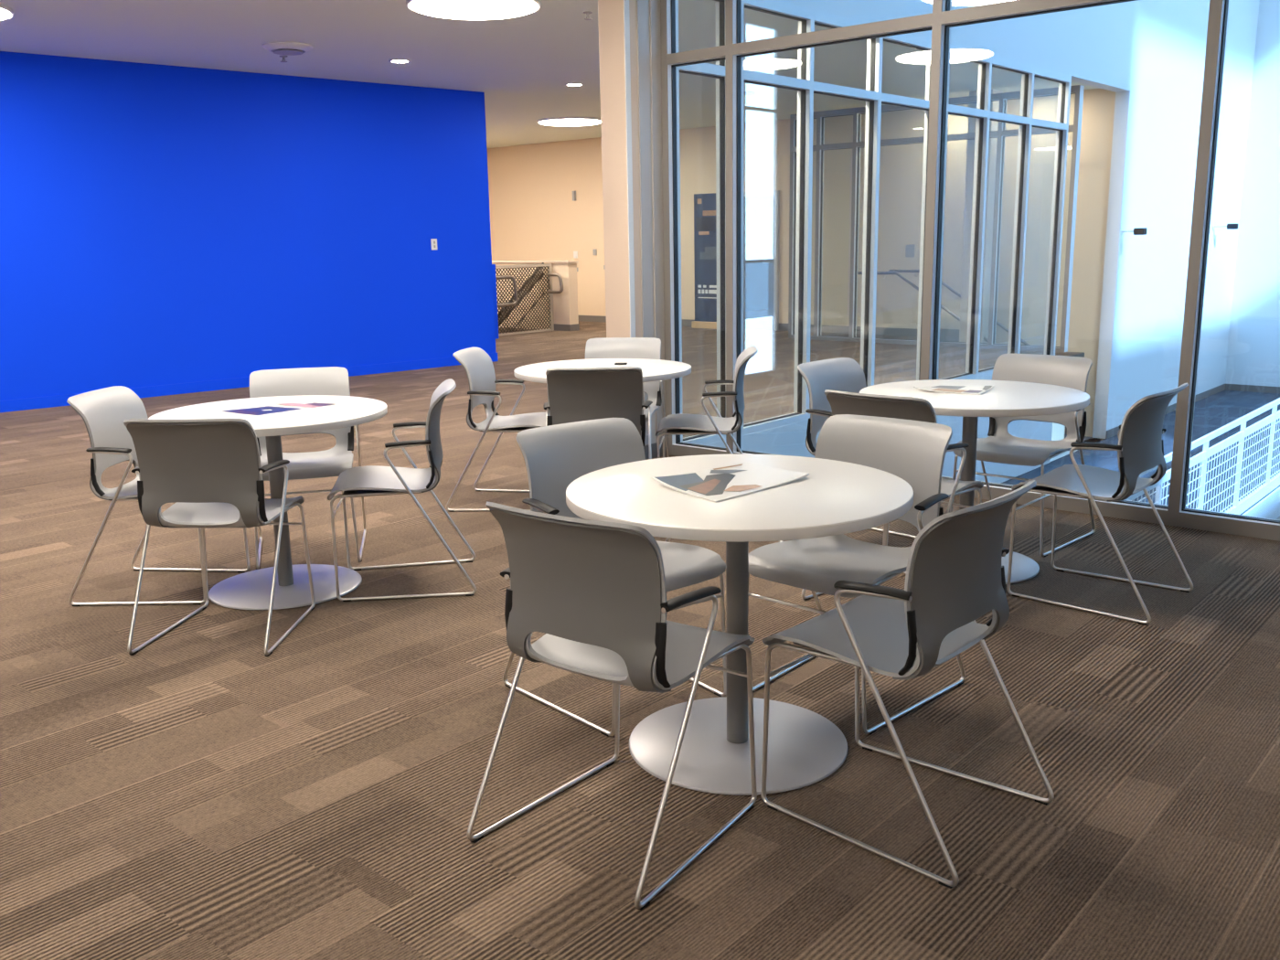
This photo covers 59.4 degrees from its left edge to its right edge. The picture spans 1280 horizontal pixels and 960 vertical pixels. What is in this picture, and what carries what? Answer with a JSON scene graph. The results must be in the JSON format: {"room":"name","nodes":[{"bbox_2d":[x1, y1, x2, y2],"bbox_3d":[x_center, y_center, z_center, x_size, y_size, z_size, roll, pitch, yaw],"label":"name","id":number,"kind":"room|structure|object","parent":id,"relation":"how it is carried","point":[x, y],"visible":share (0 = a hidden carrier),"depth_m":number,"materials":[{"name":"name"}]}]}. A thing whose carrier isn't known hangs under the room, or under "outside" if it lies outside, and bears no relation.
{"room":"student lounge","nodes":[
{"label":"student lounge","id":0,"kind":"room"},
{"bbox_2d":[0,51,496,401],"bbox_3d":[-6.996,-1.815,8.447,14.000,3.020,0.251,-12,16,-41],"label":"wall","id":1,"kind":"structure","parent":0,"point":[160,224],"depth_m":10.89,"materials":[{"name":"blue paint"}]},
{"bbox_2d":[0,352,498,412],"bbox_3d":[-6.960,-0.388,8.754,14.012,0.100,0.262,-12,16,-41],"label":"baseboard","id":2,"kind":"structure","parent":1,"relation":"attached to","point":[49,401],"depth_m":10.96,"materials":[{"name":"blue paint"}]},
{"bbox_2d":[430,238,437,249],"bbox_3d":[-2.281,-2.612,12.454,0.075,0.120,0.013,-12,16,-41],"label":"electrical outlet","id":3,"kind":"object","parent":1,"relation":"attached to","point":[433,241],"visible":1,"depth_m":12.45,"materials":[{"name":"white plastic"}]},
{"bbox_2d":[491,264,498,338],"bbox_3d":[-2.597,-2.540,16.094,0.630,1.060,0.900,9,16,40],"label":"wall","id":4,"kind":"structure","parent":0,"point":[493,265],"depth_m":16.20,"materials":[{"name":"blue paint"}]},
{"bbox_2d":[495,275,518,307],"bbox_3d":[-1.997,-2.790,16.586,0.460,0.448,0.053,-11,16,-40],"label":"stair handrail","id":5,"kind":"object","parent":4,"relation":"attached to","point":[513,278],"visible":0.91,"depth_m":16.65,"materials":[{"name":"grey metal"}]},
{"bbox_2d":[497,262,545,332],"bbox_3d":[-1.970,-2.537,17.031,0.070,1.456,1.540,9,16,40],"label":"stair handrail","id":6,"kind":"object","parent":4,"relation":"attached to","point":[542,262],"visible":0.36,"depth_m":17.19,"materials":[{"name":"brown metal"}]},
{"bbox_2d":[491,262,578,329],"bbox_3d":[-2.711,-1.503,17.275,2.140,3.540,2.940,9,16,40],"label":"wall","id":7,"kind":"structure","parent":0,"point":[565,304],"depth_m":17.42,"materials":[{"name":"beige paint"}]},
{"bbox_2d":[491,260,578,262],"bbox_3d":[-2.737,-3.247,16.908,2.180,0.025,2.960,9,16,40],"label":"trim","id":8,"kind":"structure","parent":7,"relation":"on","point":[492,261],"depth_m":17.65,"materials":[{"name":"beige paint"}]},
{"bbox_2d":[554,323,579,330],"bbox_3d":[-1.157,-2.389,17.550,0.382,0.100,0.202,9,16,40],"label":"baseboard","id":9,"kind":"structure","parent":7,"relation":"attached to","point":[559,327],"depth_m":17.45,"materials":[{"name":"grey rubber"}]},
{"bbox_2d":[0,0,1099,148],"bbox_3d":[-1.669,-3.568,8.596,18.200,0.150,16.600,9,16,40],"label":"ceiling","id":10,"kind":"structure","parent":0,"point":[523,65],"depth_m":9.74,"materials":[{"name":"white paint"}]},
{"bbox_2d":[0,3,13,21],"bbox_3d":[-4.798,-3.209,7.654,0.936,0.040,0.936,-1,12,0],"label":"recessed light","id":11,"kind":"object","parent":10,"relation":"in","point":[6,12],"visible":1,"depth_m":7.77,"materials":[{"name":"white plastic"}]},
{"bbox_2d":[0,8,9,20],"bbox_3d":[-4.798,-3.208,7.654,0.879,0.037,0.879,-1,12,0],"label":"diffuser","id":12,"kind":"object","parent":11,"relation":"attached to","point":[4,12],"depth_m":7.79,"materials":[{"name":"white plastic"}]},
{"bbox_2d":[279,55,287,62],"bbox_3d":[-3.155,-3.729,9.945,0.070,0.049,0.070,-1,12,0],"label":"sprinkler head","id":13,"kind":"object","parent":10,"relation":"attached to","point":[282,57],"visible":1,"depth_m":9.94},
{"bbox_2d":[262,42,313,55],"bbox_3d":[-2.960,-3.620,9.446,0.410,0.057,0.410,-1,12,0],"label":"ceiling vent","id":14,"kind":"object","parent":10,"relation":"in","point":[288,48],"visible":1,"depth_m":9.34,"materials":[{"name":"white plastic"}]},
{"bbox_2d":[388,58,411,63],"bbox_3d":[-2.204,-3.845,10.310,0.206,0.009,0.206,-1,12,0],"label":"recessed light","id":15,"kind":"object","parent":10,"relation":"in","point":[397,60],"visible":1,"depth_m":10.28,"materials":[{"name":"white plastic"}]},
{"bbox_2d":[405,0,541,20],"bbox_3d":[-1.163,-3.327,7.883,0.936,0.040,0.936,-1,12,0],"label":"recessed light","id":16,"kind":"object","parent":10,"relation":"in","point":[453,9],"visible":1,"depth_m":7.88,"materials":[{"name":"white plastic"}]},
{"bbox_2d":[537,117,600,126],"bbox_3d":[-0.972,-5.027,15.767,0.936,0.040,0.936,-1,12,0],"label":"recessed light","id":17,"kind":"object","parent":10,"relation":"in","point":[557,121],"visible":0.89,"depth_m":15.57,"materials":[{"name":"white plastic"}]},
{"bbox_2d":[565,83,583,85],"bbox_3d":[-0.709,-4.258,12.102,0.206,0.009,0.206,-1,12,0],"label":"recessed light","id":18,"kind":"object","parent":10,"relation":"in","point":[567,84],"visible":1,"depth_m":12.07,"materials":[{"name":"white plastic"}]},
{"bbox_2d":[583,10,592,20],"bbox_3d":[-0.385,-3.422,8.278,0.070,0.049,0.070,-1,12,0],"label":"sprinkler head","id":19,"kind":"object","parent":10,"relation":"attached to","point":[587,13],"visible":1,"depth_m":8.27},
{"bbox_2d":[743,85,761,95],"bbox_3d":[1.176,-4.404,12.729,0.410,0.057,0.410,-1,12,0],"label":"recessed light","id":20,"kind":"object","parent":10,"relation":"in","point":[747,90],"visible":0.6,"depth_m":12.60,"materials":[{"name":"white plastic"}]},
{"bbox_2d":[0,320,1279,959],"bbox_3d":[-1.610,-0.446,9.268,18.200,0.200,16.600,9,16,40],"label":"floor","id":21,"kind":"structure","parent":0,"point":[197,793],"depth_m":3.09,"materials":[{"name":"carpet"}]},
{"bbox_2d":[66,385,250,606],"bbox_3d":[-1.977,0.045,4.590,0.558,0.822,0.519,0,12,4],"label":"armchair","id":22,"kind":"object","parent":21,"relation":"on","point":[103,412],"visible":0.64,"depth_m":4.47,"materials":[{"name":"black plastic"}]},
{"bbox_2d":[123,418,315,656],"bbox_3d":[-1.515,0.150,4.061,0.519,0.822,0.558,0,12,4],"label":"armchair","id":23,"kind":"object","parent":21,"relation":"on","point":[211,470],"visible":1,"depth_m":3.87,"materials":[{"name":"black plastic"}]},
{"bbox_2d":[148,394,387,609],"bbox_3d":[-1.469,0.084,4.569,0.909,0.737,0.909,-1,12,0],"label":"round table","id":24,"kind":"object","parent":21,"relation":"on","point":[250,590],"visible":0.91,"depth_m":4.53,"materials":[{"name":"white laminate"}]},
{"bbox_2d":[221,405,306,415],"bbox_3d":[-1.503,-0.279,4.491,0.268,0.006,0.203,6,14,31],"label":"flyer","id":25,"kind":"object","parent":24,"relation":"on","point":[267,410],"visible":1,"depth_m":4.48,"materials":[{"name":"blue paper"}]},
{"bbox_2d":[232,410,259,414],"bbox_3d":[-1.562,-0.270,4.450,0.161,0.003,0.047,6,14,31],"label":"photo","id":26,"kind":"object","parent":25,"relation":"on","point":[233,411],"depth_m":4.45},
{"bbox_2d":[275,401,336,408],"bbox_3d":[-1.379,-0.313,4.632,0.226,0.008,0.119,6,14,31],"label":"flyer","id":27,"kind":"object","parent":24,"relation":"on","point":[303,404],"visible":1,"depth_m":4.63,"materials":[{"name":"white paper"}]},
{"bbox_2d":[306,402,334,405],"bbox_3d":[-1.324,-0.314,4.634,0.121,0.003,0.066,8,15,37],"label":"photo","id":28,"kind":"object","parent":27,"relation":"on","point":[307,403],"depth_m":4.63},
{"bbox_2d":[249,366,366,569],"bbox_3d":[-1.525,-0.074,5.102,0.519,0.822,0.558,-4,12,-13],"label":"armchair","id":29,"kind":"object","parent":21,"relation":"on","point":[328,380],"visible":0.62,"depth_m":5.18,"materials":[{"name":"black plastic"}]},
{"bbox_2d":[327,378,476,601],"bbox_3d":[-0.973,0.022,4.609,0.558,0.822,0.519,-3,12,-8],"label":"armchair","id":30,"kind":"object","parent":21,"relation":"on","point":[368,480],"visible":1,"depth_m":4.49,"materials":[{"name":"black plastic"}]},
{"bbox_2d":[446,347,546,511],"bbox_3d":[-0.714,-0.285,6.013,0.558,0.822,0.519,1,12,9],"label":"armchair","id":31,"kind":"object","parent":21,"relation":"on","point":[478,366],"visible":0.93,"depth_m":6.00,"materials":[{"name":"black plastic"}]},
{"bbox_2d":[495,263,554,335],"bbox_3d":[-2.073,-2.667,16.712,0.050,1.030,2.140,9,16,40],"label":"guard","id":32,"kind":"object","parent":21,"relation":"on","point":[549,270],"visible":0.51,"depth_m":17.09,"materials":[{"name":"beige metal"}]},
{"bbox_2d":[546,273,563,293],"bbox_3d":[-1.300,-3.020,17.261,0.318,0.308,0.048,9,16,40],"label":"stair handrail","id":33,"kind":"object","parent":32,"relation":"attached to","point":[548,274],"visible":1,"depth_m":17.20,"materials":[{"name":"grey metal"}]},
{"bbox_2d":[543,366,652,459],"bbox_3d":[-0.195,-0.150,5.341,0.519,0.822,0.558,-1,12,2],"label":"armchair","id":34,"kind":"object","parent":21,"relation":"on","point":[574,394],"visible":0.59,"depth_m":5.13,"materials":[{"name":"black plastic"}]},
{"bbox_2d":[514,358,691,383],"bbox_3d":[-0.184,-0.219,5.863,0.909,0.737,0.909,-1,12,0],"label":"round table","id":35,"kind":"object","parent":21,"relation":"on","point":[653,369],"visible":0.23,"depth_m":5.82,"materials":[{"name":"white laminate"}]},
{"bbox_2d":[467,501,757,910],"bbox_3d":[-0.051,0.430,2.631,0.519,0.822,0.558,8,15,35],"label":"armchair","id":36,"kind":"object","parent":21,"relation":"on","point":[596,590],"visible":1,"depth_m":2.46,"materials":[{"name":"grey plastic"}]},
{"bbox_2d":[503,417,726,736],"bbox_3d":[-0.076,0.259,3.431,0.519,0.822,0.558,-10,15,-37],"label":"armchair","id":37,"kind":"object","parent":21,"relation":"on","point":[555,456],"visible":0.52,"depth_m":3.43,"materials":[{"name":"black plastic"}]},
{"bbox_2d":[597,0,642,337],"bbox_3d":[-0.051,-1.633,6.997,0.210,3.020,0.310,9,16,40],"label":"column","id":38,"kind":"structure","parent":21,"relation":"on","point":[610,12],"depth_m":6.82,"materials":[{"name":"beige paint"}]},
{"bbox_2d":[623,0,635,337],"bbox_3d":[-0.058,-1.641,6.818,0.006,2.930,0.044,9,16,40],"label":"trim","id":39,"kind":"structure","parent":38,"relation":"attached to","point":[626,19],"depth_m":6.76,"materials":[{"name":"beige metal"}]},
{"bbox_2d":[643,440,666,459],"bbox_3d":[-0.021,-0.199,7.296,0.247,0.090,0.320,9,16,40],"label":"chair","id":40,"kind":"structure","parent":38,"relation":"attached to","point":[654,446],"depth_m":7.24,"materials":[{"name":"grey metal"}]},
{"bbox_2d":[585,337,669,458],"bbox_3d":[-0.113,-0.378,6.395,0.519,0.822,0.558,1,12,8],"label":"armchair","id":41,"kind":"object","parent":21,"relation":"on","point":[601,347],"visible":0.33,"depth_m":6.48,"materials":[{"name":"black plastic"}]},
{"bbox_2d":[691,192,716,329],"bbox_3d":[1.052,-3.352,17.244,0.580,2.030,0.140,9,16,40],"label":"banner","id":42,"kind":"object","parent":21,"relation":"on","point":[705,209],"visible":0.73,"depth_m":17.27,"materials":[{"name":"blue fabric"}]},
{"bbox_2d":[696,216,716,231],"bbox_3d":[1.036,-3.903,17.120,0.440,0.200,0.003,9,16,40],"label":"photo","id":43,"kind":"object","parent":42,"relation":"attached to","point":[709,223],"depth_m":17.13},
{"bbox_2d":[697,198,716,234],"bbox_3d":[1.027,-4.012,17.103,0.380,0.540,0.002,9,16,40],"label":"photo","id":44,"kind":"object","parent":42,"relation":"attached to","point":[707,209],"depth_m":17.11,"materials":[{"name":"blue paper"}]},
{"bbox_2d":[699,246,716,259],"bbox_3d":[1.075,-3.473,17.186,0.400,0.190,0.002,9,16,40],"label":"photo","id":45,"kind":"object","parent":42,"relation":"attached to","point":[705,252],"depth_m":17.21,"materials":[{"name":"paper"}]},
{"bbox_2d":[655,345,757,458],"bbox_3d":[0.372,-0.265,5.828,0.558,0.822,0.519,0,12,5],"label":"armchair","id":46,"kind":"object","parent":21,"relation":"on","point":[680,423],"visible":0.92,"depth_m":5.73,"materials":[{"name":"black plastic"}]},
{"bbox_2d":[565,454,913,795],"bbox_3d":[0.265,0.376,3.058,0.909,0.737,0.909,-1,12,0],"label":"round table","id":47,"kind":"object","parent":21,"relation":"on","point":[836,497],"visible":0.96,"depth_m":2.99,"materials":[{"name":"white laminate"}]},
{"bbox_2d":[650,461,809,502],"bbox_3d":[0.247,-0.007,3.035,0.431,0.022,0.271,-13,17,-43],"label":"magazine","id":48,"kind":"object","parent":47,"relation":"on","point":[716,485],"visible":1,"depth_m":3.02,"materials":[{"name":"white paper"}]},
{"bbox_2d":[655,472,703,490],"bbox_3d":[0.136,-0.001,3.008,0.168,0.015,0.137,-12,16,-40],"label":"photo","id":49,"kind":"object","parent":48,"relation":"on","point":[685,481],"depth_m":3.00,"materials":[{"name":"blue"}]},
{"bbox_2d":[687,479,720,493],"bbox_3d":[0.172,0.015,2.963,0.066,0.002,0.180,4,13,23],"label":"photo","id":50,"kind":"object","parent":48,"relation":"on","point":[694,485],"depth_m":2.95,"materials":[{"name":"orange"}]},
{"bbox_2d":[678,473,735,495],"bbox_3d":[0.182,0.009,2.986,0.164,0.003,0.275,-1,12,0],"label":"photo","id":51,"kind":"object","parent":48,"relation":"on","point":[688,484],"depth_m":2.98},
{"bbox_2d":[713,463,742,469],"bbox_3d":[0.252,-0.038,3.197,0.123,0.002,0.014,-11,15,-38],"label":"photo","id":52,"kind":"object","parent":48,"relation":"on","point":[736,466],"depth_m":3.19,"materials":[{"name":"beige paper"}]},
{"bbox_2d":[709,469,746,473],"bbox_3d":[0.248,-0.024,3.135,0.114,0.002,0.048,-2,12,-6],"label":"photo","id":53,"kind":"object","parent":48,"relation":"on","point":[710,471],"depth_m":3.13,"materials":[{"name":"paper"}]},
{"bbox_2d":[723,484,760,491],"bbox_3d":[0.260,0.020,2.933,0.113,0.001,0.062,-11,16,-40],"label":"photo","id":54,"kind":"object","parent":48,"relation":"on","point":[726,487],"depth_m":2.93,"materials":[{"name":"beige"}]},
{"bbox_2d":[778,357,916,545],"bbox_3d":[0.997,-0.115,5.075,0.558,0.822,0.519,10,17,43],"label":"armchair","id":55,"kind":"object","parent":21,"relation":"on","point":[841,374],"visible":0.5,"depth_m":5.08,"materials":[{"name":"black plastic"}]},
{"bbox_2d":[748,414,965,734],"bbox_3d":[0.645,0.249,3.413,0.519,0.822,0.558,10,16,42],"label":"armchair","id":56,"kind":"object","parent":21,"relation":"on","point":[914,452],"visible":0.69,"depth_m":3.38,"materials":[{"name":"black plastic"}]},
{"bbox_2d":[801,389,983,600],"bbox_3d":[0.989,0.054,4.291,0.519,0.822,0.558,10,17,43],"label":"armchair","id":57,"kind":"object","parent":21,"relation":"on","point":[841,402],"visible":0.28,"depth_m":4.09,"materials":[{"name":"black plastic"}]},
{"bbox_2d":[760,480,1054,888],"bbox_3d":[0.639,0.405,2.691,0.558,0.822,0.519,10,16,42],"label":"armchair","id":58,"kind":"object","parent":21,"relation":"on","point":[954,575],"visible":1,"depth_m":2.55,"materials":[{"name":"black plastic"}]},
{"bbox_2d":[859,379,1089,584],"bbox_3d":[1.372,0.001,4.703,0.909,0.737,0.909,-1,12,0],"label":"round table","id":59,"kind":"object","parent":21,"relation":"on","point":[1007,398],"visible":0.51,"depth_m":4.60,"materials":[{"name":"white laminate"}]},
{"bbox_2d":[913,384,993,394],"bbox_3d":[1.323,-0.389,4.722,0.278,0.019,0.234,6,14,31],"label":"magazine","id":60,"kind":"object","parent":59,"relation":"on","point":[938,388],"visible":1,"depth_m":4.70,"materials":[{"name":"white paper"}]},
{"bbox_2d":[931,385,966,389],"bbox_3d":[1.310,-0.396,4.772,0.118,0.002,0.109,7,15,34],"label":"photo","id":61,"kind":"object","parent":60,"relation":"on","point":[933,387],"depth_m":4.75,"materials":[{"name":"paper"}]},
{"bbox_2d":[932,388,966,392],"bbox_3d":[1.286,-0.374,4.669,0.130,0.005,0.081,7,14,33],"label":"photo","id":62,"kind":"object","parent":60,"relation":"on","point":[933,389],"depth_m":4.67,"materials":[{"name":"beige"}]},
{"bbox_2d":[963,390,982,393],"bbox_3d":[1.373,-0.365,4.629,0.063,0.001,0.078,6,14,31],"label":"photo","id":63,"kind":"object","parent":60,"relation":"on","point":[965,391],"depth_m":4.62},
{"bbox_2d":[982,385,991,390],"bbox_3d":[1.446,-0.386,4.701,0.032,0.007,0.108,6,14,31],"label":"photo","id":64,"kind":"object","parent":60,"relation":"on","point":[985,388],"depth_m":4.70},
{"bbox_2d":[949,353,1095,556],"bbox_3d":[1.743,-0.137,5.109,0.519,0.822,0.558,9,16,40],"label":"armchair","id":65,"kind":"object","parent":21,"relation":"on","point":[1001,447],"visible":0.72,"depth_m":5.10,"materials":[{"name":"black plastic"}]},
{"bbox_2d":[1006,383,1193,625],"bbox_3d":[1.768,0.042,4.277,0.558,0.822,0.519,10,16,41],"label":"armchair","id":66,"kind":"object","parent":21,"relation":"on","point":[1140,447],"visible":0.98,"depth_m":4.14,"materials":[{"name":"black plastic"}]},
{"bbox_2d":[486,88,1115,437],"bbox_3d":[1.319,-3.277,17.371,11.540,4.520,0.150,9,16,40],"label":"wall","id":67,"kind":"structure","parent":0,"point":[534,215],"depth_m":15.55,"materials":[{"name":"beige paint"}]},
{"bbox_2d":[572,191,575,201],"bbox_3d":[-1.116,-4.817,19.033,0.050,0.160,0.050,9,16,40],"label":"fire alarm strobe","id":68,"kind":"object","parent":67,"relation":"attached to","point":[573,192],"visible":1,"depth_m":19.02,"materials":[{"name":"grey plastic"}]},
{"bbox_2d":[573,251,577,258],"bbox_3d":[-1.103,-3.864,19.263,0.090,0.120,0.020,9,16,40],"label":"thermostat","id":69,"kind":"object","parent":67,"relation":"attached to","point":[575,253],"visible":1,"depth_m":19.25,"materials":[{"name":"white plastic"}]},
{"bbox_2d":[743,190,779,330],"bbox_3d":[1.716,-3.282,16.857,0.840,2.030,0.088,9,16,40],"label":"window","id":70,"kind":"structure","parent":67,"relation":"in","point":[761,208],"depth_m":16.79,"materials":[{"name":"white glass"}]},
{"bbox_2d":[578,315,1066,434],"bbox_3d":[1.162,-1.911,17.715,11.200,1.310,0.015,9,16,40],"label":"baseboard","id":71,"kind":"structure","parent":67,"relation":"attached to","point":[886,331],"depth_m":15.93,"materials":[{"name":"grey rubber"}]},
{"bbox_2d":[905,244,915,256],"bbox_3d":[3.662,-3.106,15.228,0.130,0.170,0.012,9,16,40],"label":"wall sign","id":72,"kind":"object","parent":67,"relation":"attached to","point":[910,248],"visible":1,"depth_m":15.22,"materials":[{"name":"grey plastic"}]},
{"bbox_2d":[888,269,1030,345],"bbox_3d":[4.382,-2.121,14.770,2.518,1.268,0.096,9,16,40],"label":"handrail","id":73,"kind":"object","parent":67,"relation":"attached to","point":[1001,325],"visible":0.34,"depth_m":14.86,"materials":[{"name":"grey metal"}]},
{"bbox_2d":[704,374,1104,483],"bbox_3d":[4.723,1.067,13.096,0.175,5.000,14.000,9,16,40],"label":"wall","id":74,"kind":"structure","parent":0,"point":[789,439],"depth_m":10.61,"materials":[{"name":"white paint"}]},
{"bbox_2d":[778,0,1136,92],"bbox_3d":[2.794,-6.954,9.283,0.162,6.445,8.500,9,16,40],"label":"wall header","id":75,"kind":"structure","parent":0,"point":[1093,46],"depth_m":11.16,"materials":[{"name":"white paint"}]},
{"bbox_2d":[636,0,665,445],"bbox_3d":[0.013,-1.647,7.055,0.230,3.020,0.256,9,16,40],"label":"column","id":76,"kind":"structure","parent":75,"relation":"attached to","point":[647,11],"depth_m":6.91,"materials":[{"name":"beige paint"}]},
{"bbox_2d":[678,0,1071,445],"bbox_3d":[2.321,-2.202,9.587,0.111,2.955,6.585,9,16,40],"label":"window","id":77,"kind":"structure","parent":75,"relation":"in","point":[807,18],"depth_m":9.12,"materials":[{"name":"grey metal"}]},
{"bbox_2d":[1051,422,1065,440],"bbox_3d":[4.207,-0.965,13.907,2.130,1.349,0.021,9,16,40],"label":"wall","id":78,"kind":"structure","parent":0,"point":[1058,432],"depth_m":13.32,"materials":[{"name":"beige paint"}]},
{"bbox_2d":[788,85,1084,351],"bbox_3d":[3.530,-2.998,14.056,3.800,3.314,0.228,9,16,40],"label":"window","id":79,"kind":"structure","parent":78,"relation":"in","point":[1001,133],"depth_m":14.11,"materials":[{"name":"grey metal"}]},
{"bbox_2d":[1000,389,1279,514],"bbox_3d":[5.647,0.011,12.100,2.270,0.250,13.900,9,16,40],"label":"floor","id":80,"kind":"structure","parent":0,"point":[1214,411],"depth_m":13.19,"materials":[{"name":"carpet"}]},
{"bbox_2d":[959,88,1002,342],"bbox_3d":[4.163,-2.591,13.814,0.300,4.170,0.300,9,16,40],"label":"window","id":81,"kind":"structure","parent":80,"relation":"on","point":[994,105],"depth_m":13.60,"materials":[{"name":"beige paint"}]},
{"bbox_2d":[1064,434,1102,449],"bbox_3d":[4.599,-0.946,14.242,2.300,1.158,0.979,9,16,40],"label":"stairs","id":82,"kind":"structure","parent":80,"relation":"on","point":[1085,438],"depth_m":13.93,"materials":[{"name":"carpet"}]},
{"bbox_2d":[1124,397,1279,519],"bbox_3d":[6.507,-0.272,11.306,0.080,1.205,13.652,9,16,40],"label":"guardrail","id":83,"kind":"object","parent":80,"relation":"on","point":[1269,506],"visible":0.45,"depth_m":9.95,"materials":[{"name":"white metal"}]},
{"bbox_2d":[1092,0,1259,438],"bbox_3d":[7.386,-6.141,14.861,0.160,10.550,5.450,9,16,40],"label":"wall pier","id":84,"kind":"object","parent":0,"point":[1156,130],"visible":0.75,"depth_m":14.52,"materials":[{"name":"white paint"}]},
{"bbox_2d":[1120,227,1147,234],"bbox_3d":[5.832,-2.939,13.277,0.080,0.085,0.330,-8,14,-28],"label":"wall fixture","id":85,"kind":"object","parent":84,"relation":"attached to","point":[1136,230],"visible":1,"depth_m":13.19,"materials":[{"name":"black metal"}]},
{"bbox_2d":[1105,383,1225,438],"bbox_3d":[7.548,-1.023,15.905,0.012,0.100,5.450,9,16,40],"label":"baseboard","id":86,"kind":"object","parent":84,"relation":"attached to","point":[1111,432],"visible":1,"depth_m":16.75,"materials":[{"name":"grey rubber"}]},
{"bbox_2d":[1212,223,1238,229],"bbox_3d":[8.455,-3.663,16.218,0.330,0.085,0.080,9,16,40],"label":"wall fixture","id":87,"kind":"object","parent":84,"relation":"attached to","point":[1234,226],"visible":1,"depth_m":16.14,"materials":[{"name":"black metal"}]},
{"bbox_2d":[1224,0,1279,520],"bbox_3d":[11.803,-4.328,15.202,6.860,14.400,0.200,9,16,40],"label":"wall","id":88,"kind":"structure","parent":0,"point":[1253,345],"depth_m":17.22,"materials":[{"name":"white paint"}]},
{"bbox_2d":[1225,384,1279,393],"bbox_3d":[10.183,-1.348,17.183,2.258,0.100,0.013,9,16,40],"label":"baseboard","id":89,"kind":"structure","parent":88,"relation":"attached to","point":[1228,387],"depth_m":17.64,"materials":[{"name":"grey rubber"}]},
{"bbox_3d":[2.613,-1.920,4.817,6.860,14.400,0.250,9,16,40],"label":"wall","id":90,"kind":"structure","parent":0,"visible":0},
{"bbox_2d":[660,0,1279,541],"bbox_3d":[2.633,-1.252,4.992,6.478,3.020,0.115,9,16,40],"label":"window","id":91,"kind":"structure","parent":90,"relation":"in","point":[943,18],"depth_m":5.88,"materials":[{"name":"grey metal"}]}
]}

